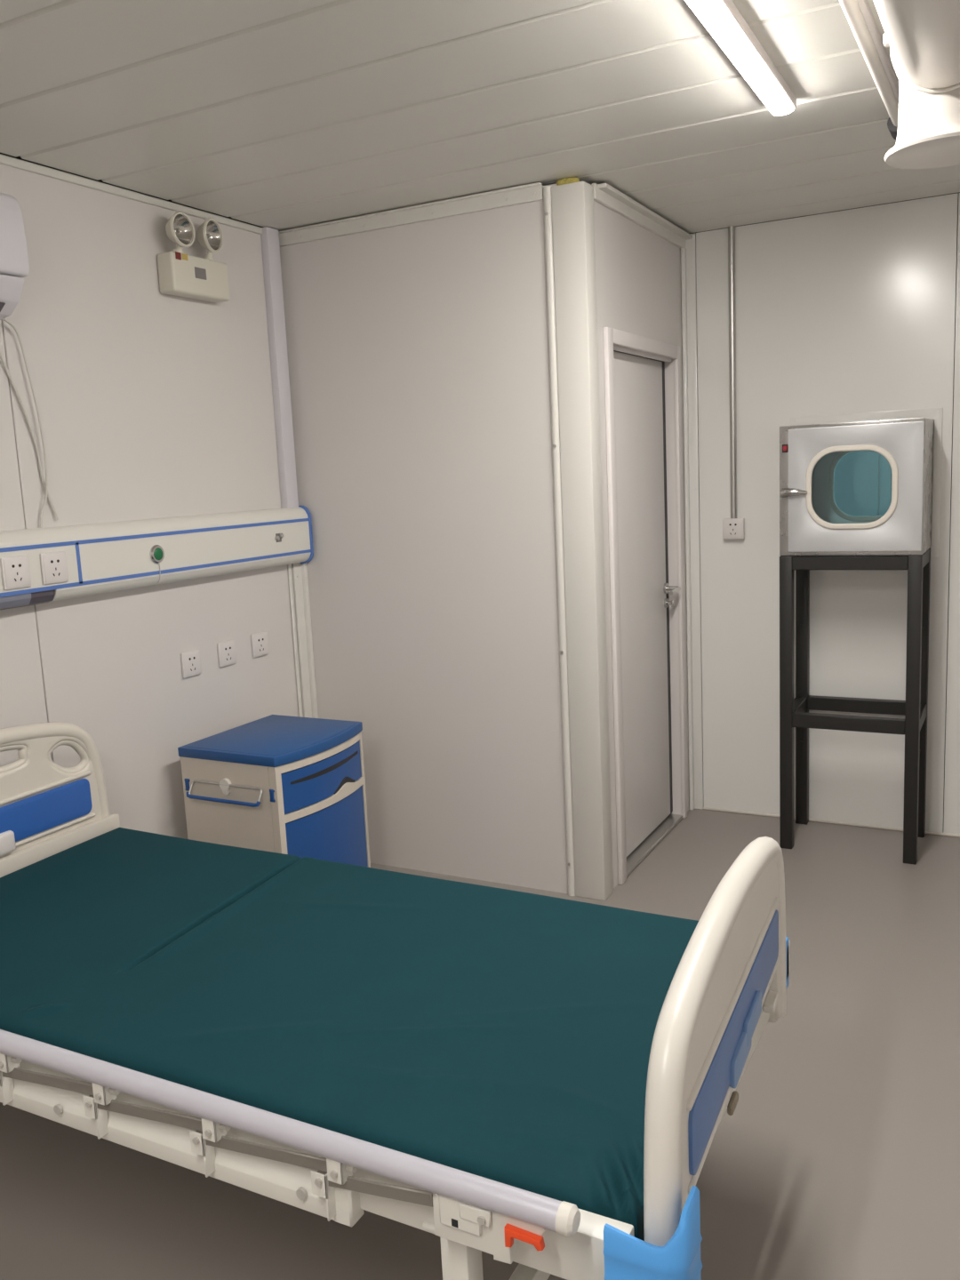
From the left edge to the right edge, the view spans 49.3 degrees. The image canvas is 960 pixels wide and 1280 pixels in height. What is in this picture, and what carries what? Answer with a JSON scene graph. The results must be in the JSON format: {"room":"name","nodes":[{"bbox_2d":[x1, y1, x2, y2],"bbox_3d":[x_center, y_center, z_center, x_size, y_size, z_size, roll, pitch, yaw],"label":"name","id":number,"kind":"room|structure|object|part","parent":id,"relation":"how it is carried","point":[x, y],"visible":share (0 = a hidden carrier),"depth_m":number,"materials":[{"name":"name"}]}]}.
{"room":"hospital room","nodes":[
{"label":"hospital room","id":0,"kind":"room"},
{"bbox_2d":[0,152,303,839],"bbox_3d":[-1.696,-0.041,2.689,0.100,2.625,6.309,2,10,28],"label":"wall","id":1,"kind":"structure","parent":0,"point":[152,404],"depth_m":3.55,"materials":[{"name":"grey"}]},
{"bbox_2d":[0,192,29,319],"bbox_3d":[-1.535,-1.007,2.601,0.203,0.336,0.818,2,10,28],"label":"air conditioner","id":2,"kind":"object","parent":1,"relation":"attached to","point":[14,266],"visible":1,"depth_m":2.88,"materials":[{"name":"white plastic"}]},
{"bbox_3d":[-1.538,-0.897,2.616,0.192,0.105,0.806,2,10,28],"label":"casing","id":3,"kind":"part","parent":2,"relation":"part of","materials":[{"name":"white plastic"}]},
{"bbox_3d":[-1.538,-1.063,2.592,0.203,0.223,0.818,2,10,28],"label":"panel","id":4,"kind":"part","parent":2,"relation":"part of","materials":[{"name":"white plastic"}]},
{"bbox_2d":[0,352,58,519],"bbox_3d":[-1.375,-0.651,3.108,0.032,0.600,0.228,0,10,18],"label":"cable","id":5,"kind":"object","parent":2,"relation":"hanging from","point":[1,356],"visible":1,"depth_m":3.16,"materials":[{"name":"grey plastic"}]},
{"bbox_2d":[0,153,262,234],"bbox_3d":[-1.895,-1.229,2.110,0.010,0.026,4.700,2,10,28],"label":"trim","id":6,"kind":"structure","parent":1,"relation":"attached to","point":[6,160],"depth_m":3.43,"materials":[{"name":"white metal"}]},
{"bbox_2d":[0,505,313,609],"bbox_3d":[-1.297,-0.234,3.232,0.086,0.242,2.489,2,10,28],"label":"panel","id":7,"kind":"object","parent":1,"relation":"attached to","point":[38,565],"visible":0.99,"depth_m":3.49,"materials":[{"name":"white plastic"}]},
{"bbox_3d":[-1.355,-0.198,3.053,0.010,0.094,0.094,2,10,28],"label":"plate","id":8,"kind":"part","parent":7,"relation":"part of","materials":[{"name":"white plastic"}]},
{"bbox_2d":[1,318,47,527],"bbox_3d":[-1.363,-0.641,3.112,0.022,0.621,0.157,0,9,17],"label":"cable","id":9,"kind":"object","parent":7,"relation":"attached to","point":[4,319],"visible":0.98,"depth_m":3.17,"materials":[{"name":"grey plastic"}]},
{"bbox_2d":[0,589,55,609],"bbox_3d":[-1.457,-0.094,2.957,0.070,0.052,0.575,2,10,28],"label":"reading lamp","id":10,"kind":"object","parent":7,"relation":"attached to","point":[9,598],"depth_m":3.09,"materials":[{"name":"grey"}]},
{"bbox_3d":[-1.291,-0.220,3.173,0.010,0.094,0.094,2,10,28],"label":"plate","id":11,"kind":"part","parent":7,"relation":"part of","materials":[{"name":"white plastic"}]},
{"bbox_2d":[180,648,201,678],"bbox_3d":[-1.050,0.086,3.802,0.013,0.092,0.092,2,10,28],"label":"wall socket","id":12,"kind":"object","parent":1,"relation":"attached to","point":[190,660],"visible":1,"depth_m":3.79,"materials":[{"name":"white plastic"}]},
{"bbox_2d":[156,211,230,303],"bbox_3d":[-1.003,-1.354,3.697,0.102,0.271,0.313,2,10,28],"label":"emergency light","id":13,"kind":"object","parent":1,"relation":"attached to","point":[180,274],"visible":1,"depth_m":3.65,"materials":[{"name":"beige plastic"}]},
{"bbox_2d":[216,640,236,667],"bbox_3d":[-0.960,0.051,3.971,0.013,0.092,0.092,2,10,28],"label":"wall socket","id":14,"kind":"object","parent":1,"relation":"attached to","point":[227,655],"visible":1,"depth_m":3.96,"materials":[{"name":"white plastic"}]},
{"bbox_2d":[250,631,268,657],"bbox_3d":[-0.871,0.018,4.138,0.013,0.092,0.092,2,10,28],"label":"wall socket","id":15,"kind":"object","parent":1,"relation":"attached to","point":[260,645],"visible":1,"depth_m":4.13,"materials":[{"name":"white plastic"}]},
{"bbox_2d":[260,226,298,508],"bbox_3d":[-0.799,-1.068,4.177,0.034,1.098,0.074,2,10,28],"label":"pipe","id":16,"kind":"object","parent":1,"relation":"attached to","point":[270,248],"visible":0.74,"depth_m":4.16,"materials":[{"name":"white plastic"}]},
{"bbox_2d":[287,562,318,718],"bbox_3d":[-0.725,0.309,4.417,0.030,1.300,0.099,2,10,28],"label":"trim","id":17,"kind":"structure","parent":1,"relation":"attached to","point":[299,576],"depth_m":4.37,"materials":[{"name":"white paint"}]},
{"bbox_2d":[280,183,567,894],"bbox_3d":[-0.181,-0.319,4.097,1.250,2.588,0.050,2,10,28],"label":"wall partition","id":18,"kind":"structure","parent":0,"point":[418,352],"depth_m":4.05,"materials":[{"name":"white paint"}]},
{"bbox_2d":[278,182,543,247],"bbox_3d":[-0.299,-1.572,3.884,1.158,0.054,0.026,2,10,28],"label":"trim","id":19,"kind":"structure","parent":18,"relation":"attached to","point":[532,192],"depth_m":3.85,"materials":[{"name":"white paint"}]},
{"bbox_2d":[543,185,575,895],"bbox_3d":[0.293,-0.292,3.817,0.034,2.580,0.038,2,10,28],"label":"trim","id":20,"kind":"structure","parent":18,"relation":"attached to","point":[547,190],"depth_m":3.79,"materials":[{"name":"white paint"}]},
{"bbox_2d":[551,176,613,900],"bbox_3d":[0.379,-0.307,3.811,0.122,2.602,0.093,2,10,28],"label":"column","id":21,"kind":"structure","parent":18,"relation":"attached to","point":[572,199],"depth_m":3.76,"materials":[{"name":"white metal"}]},
{"bbox_2d":[0,0,959,233],"bbox_3d":[-0.321,-1.298,1.723,3.350,0.080,6.309,2,10,28],"label":"ceiling","id":22,"kind":"structure","parent":0,"point":[279,115],"depth_m":2.81,"materials":[{"name":"white metal"}]},
{"bbox_2d":[684,0,796,115],"bbox_3d":[0.555,-1.379,2.356,0.072,0.042,1.260,2,10,27],"label":"ceiling light","id":23,"kind":"object","parent":22,"relation":"attached to","point":[723,20],"visible":1,"depth_m":2.46,"materials":[{"name":"white plastic"}]},
{"bbox_2d":[839,0,899,139],"bbox_3d":[0.883,-1.388,2.412,0.052,0.072,1.555,2,10,28],"label":"lamp","id":24,"kind":"object","parent":22,"relation":"attached to","point":[859,15],"visible":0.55,"depth_m":2.50,"materials":[{"name":"white plastic"}]},
{"bbox_3d":[0.869,-1.406,2.372,0.040,0.022,1.480,2,10,28],"label":"mounting rail","id":25,"kind":"part","parent":24,"relation":"part of","materials":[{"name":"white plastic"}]},
{"bbox_2d":[873,0,959,168],"bbox_3d":[0.087,-0.913,0.520,0.258,0.342,4.249,2,10,28],"label":"ventilation duct","id":26,"kind":"object","parent":22,"relation":"hanging from","point":[923,36],"visible":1,"depth_m":2.15,"materials":[{"name":"white plastic"}]},
{"bbox_2d":[884,86,959,168],"bbox_3d":[1.018,-1.141,2.273,0.258,0.152,0.258,2,10,28],"label":"outlet","id":27,"kind":"object","parent":26,"relation":"attached to","point":[928,137],"depth_m":2.23,"materials":[{"name":"white plastic"}]},
{"bbox_2d":[0,808,959,1279],"bbox_3d":[-0.182,1.362,2.171,3.390,0.120,6.400,2,10,28],"label":"floor","id":28,"kind":"structure","parent":0,"point":[837,1156],"depth_m":2.52,"materials":[{"name":"laminate"}]},
{"bbox_2d":[177,714,370,867],"bbox_3d":[-0.724,0.699,3.811,0.467,0.721,0.561,2,10,28],"label":"bedside cabinet","id":29,"kind":"object","parent":28,"relation":"on","point":[295,786],"visible":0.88,"depth_m":3.63,"materials":[{"name":"blue plastic"}]},
{"bbox_3d":[-0.552,0.480,3.704,0.061,0.138,0.464,2,10,28],"label":"drawer","id":30,"kind":"part","parent":29,"relation":"part of","materials":[{"name":"blue plastic"}]},
{"bbox_3d":[-0.538,0.775,3.751,0.061,0.392,0.464,2,10,28],"label":"door","id":31,"kind":"part","parent":29,"relation":"part of","materials":[{"name":"blue plastic"}]},
{"bbox_2d":[0,722,790,1279],"bbox_3d":[-0.440,0.787,2.326,2.174,0.988,1.174,2,10,28],"label":"hospital bed","id":32,"kind":"object","parent":28,"relation":"on","point":[730,980],"visible":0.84,"depth_m":1.62,"materials":[{"name":"white"}]},
{"bbox_3d":[-1.385,0.505,2.791,0.050,0.488,0.979,2,10,28],"label":"headboard","id":33,"kind":"part","parent":32,"relation":"part of","materials":[{"name":"white plastic"}]},
{"bbox_3d":[-0.684,0.838,1.852,1.126,0.064,0.036,2,10,28],"label":"rail","id":34,"kind":"part","parent":32,"relation":"part of","materials":[{"name":"white"}]},
{"bbox_2d":[0,827,698,1240],"bbox_3d":[-0.446,0.711,2.331,2.007,0.094,0.970,2,10,28],"label":"mattress","id":35,"kind":"object","parent":32,"relation":"on","point":[503,1036],"visible":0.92,"depth_m":2.09,"materials":[{"name":"teal fabric"}]},
{"bbox_3d":[-0.456,0.747,2.337,2.032,0.126,1.075,2,10,28],"label":"frame","id":36,"kind":"part","parent":32,"relation":"part of","materials":[{"name":"white"}]},
{"bbox_3d":[-0.018,1.054,1.568,0.106,0.402,0.054,2,10,28],"label":"leg","id":37,"kind":"part","parent":32,"relation":"part of","materials":[{"name":"white metal"}]},
{"bbox_3d":[0.060,0.807,1.403,0.056,0.029,0.012,2,10,28],"label":"release lever","id":38,"kind":"part","parent":32,"relation":"part of","materials":[{"name":"orange plastic"}]},
{"bbox_3d":[0.427,0.634,1.785,0.051,0.460,0.936,2,10,25],"label":"footboard","id":39,"kind":"part","parent":32,"relation":"part of","materials":[{"name":"white plastic"}]},
{"bbox_2d":[779,547,930,864],"bbox_3d":[1.556,0.248,4.343,0.532,1.230,0.378,2,10,28],"label":"stand","id":40,"kind":"object","parent":28,"relation":"on","point":[793,712],"visible":0.85,"depth_m":4.26,"materials":[{"name":"black metal"}]},
{"bbox_3d":[1.266,0.267,4.313,0.050,1.230,0.050,2,10,28],"label":"leg","id":41,"kind":"part","parent":40,"relation":"part of","materials":[{"name":"black metal"}]},
{"bbox_3d":[1.418,0.214,4.597,0.050,1.230,0.054,2,10,28],"label":"leg","id":42,"kind":"part","parent":40,"relation":"part of","materials":[{"name":"black metal"}]},
{"bbox_3d":[1.559,0.307,4.353,0.530,0.055,0.377,2,10,28],"label":"frame","id":43,"kind":"part","parent":40,"relation":"part of","materials":[{"name":"black metal"}]},
{"bbox_2d":[779,407,942,558],"bbox_3d":[1.540,-0.622,4.256,0.597,0.605,0.575,2,10,28],"label":"hatch","id":44,"kind":"object","parent":40,"relation":"on","point":[812,523],"visible":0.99,"depth_m":4.08,"materials":[{"name":"grey metal"}]},
{"bbox_2d":[782,444,788,452],"bbox_3d":[1.208,-0.758,4.139,0.024,0.032,0.006,2,10,28],"label":"switch","id":45,"kind":"object","parent":44,"relation":"attached to","point":[785,447],"depth_m":4.13,"materials":[{"name":"red plastic"}]},
{"bbox_3d":[1.239,-0.582,4.126,0.107,0.038,0.057,2,10,28],"label":"latch handle","id":46,"kind":"part","parent":44,"relation":"part of","materials":[{"name":"silver metal"}]},
{"bbox_3d":[1.670,-0.665,4.496,0.524,0.503,0.022,2,10,28],"label":"door","id":47,"kind":"part","parent":44,"relation":"part of","materials":[{"name":"grey"}]},
{"bbox_3d":[1.528,-0.331,4.251,0.530,0.055,0.377,2,10,28],"label":"frame","id":48,"kind":"part","parent":40,"relation":"part of","materials":[{"name":"black metal"}]},
{"bbox_3d":[1.693,0.282,4.088,0.050,1.230,0.050,2,10,28],"label":"leg","id":49,"kind":"part","parent":40,"relation":"part of","materials":[{"name":"black metal"}]},
{"bbox_3d":[1.844,0.230,4.373,0.050,1.230,0.054,2,10,28],"label":"leg","id":50,"kind":"part","parent":40,"relation":"part of","materials":[{"name":"black metal"}]},
{"bbox_2d":[587,183,689,888],"bbox_3d":[0.661,-0.390,4.302,0.064,2.585,1.100,2,10,28],"label":"wall","id":51,"kind":"structure","parent":0,"point":[638,271],"depth_m":4.02,"materials":[{"name":"white paint"}]},
{"bbox_2d":[591,183,692,247],"bbox_3d":[0.656,-1.644,4.085,0.046,0.052,1.070,2,10,28],"label":"trim","id":52,"kind":"structure","parent":51,"relation":"attached to","point":[604,194],"depth_m":3.99,"materials":[{"name":"white paint"}]},
{"bbox_2d":[603,327,687,884],"bbox_3d":[0.677,-0.156,4.327,0.123,2.115,0.887,2,10,28],"label":"door","id":53,"kind":"structure","parent":51,"relation":"in","point":[643,377],"depth_m":4.39,"materials":[{"name":"white plastic"}]},
{"bbox_3d":[0.832,-0.220,4.569,0.078,0.048,0.140,2,10,28],"label":"lever handle","id":54,"kind":"part","parent":53,"relation":"part of","materials":[{"name":"silver metal"}]},
{"bbox_2d":[689,192,959,834],"bbox_3d":[1.205,-0.524,4.676,3.350,2.680,0.100,2,10,28],"label":"wall","id":55,"kind":"structure","parent":0,"point":[854,310],"depth_m":4.47,"materials":[{"name":"grey paint"}]},
{"bbox_2d":[680,233,703,810],"bbox_3d":[0.962,-0.479,4.734,0.056,2.596,0.040,2,10,28],"label":"trim","id":56,"kind":"structure","parent":55,"relation":"attached to","point":[688,254],"depth_m":4.72,"materials":[{"name":"white metal"}]},
{"bbox_2d":[728,225,736,518],"bbox_3d":[1.099,-1.147,4.543,0.029,1.241,0.029,2,10,28],"label":"conduit","id":57,"kind":"object","parent":55,"relation":"attached to","point":[732,228],"visible":1,"depth_m":4.53,"materials":[{"name":"grey"}]},
{"bbox_2d":[722,518,744,539],"bbox_3d":[1.129,-0.495,4.645,0.092,0.092,0.034,2,10,28],"label":"wall socket","id":58,"kind":"object","parent":55,"relation":"attached to","point":[732,528],"visible":1,"depth_m":4.63,"materials":[{"name":"white plastic"}]},
{"bbox_2d":[703,807,959,837],"bbox_3d":[1.844,0.823,4.523,1.789,0.012,0.008,2,10,28],"label":"baseboard","id":59,"kind":"structure","parent":55,"relation":"attached to","point":[704,808],"depth_m":4.65,"materials":[{"name":"beige plastic"}]},
{"bbox_2d":[833,450,891,515],"bbox_3d":[2.212,-0.621,5.241,2.397,2.600,0.050,2,10,28],"label":"window","id":60,"kind":"structure","parent":0,"point":[862,480],"depth_m":5.32,"materials":[{"name":"teal glass"}]}
]}

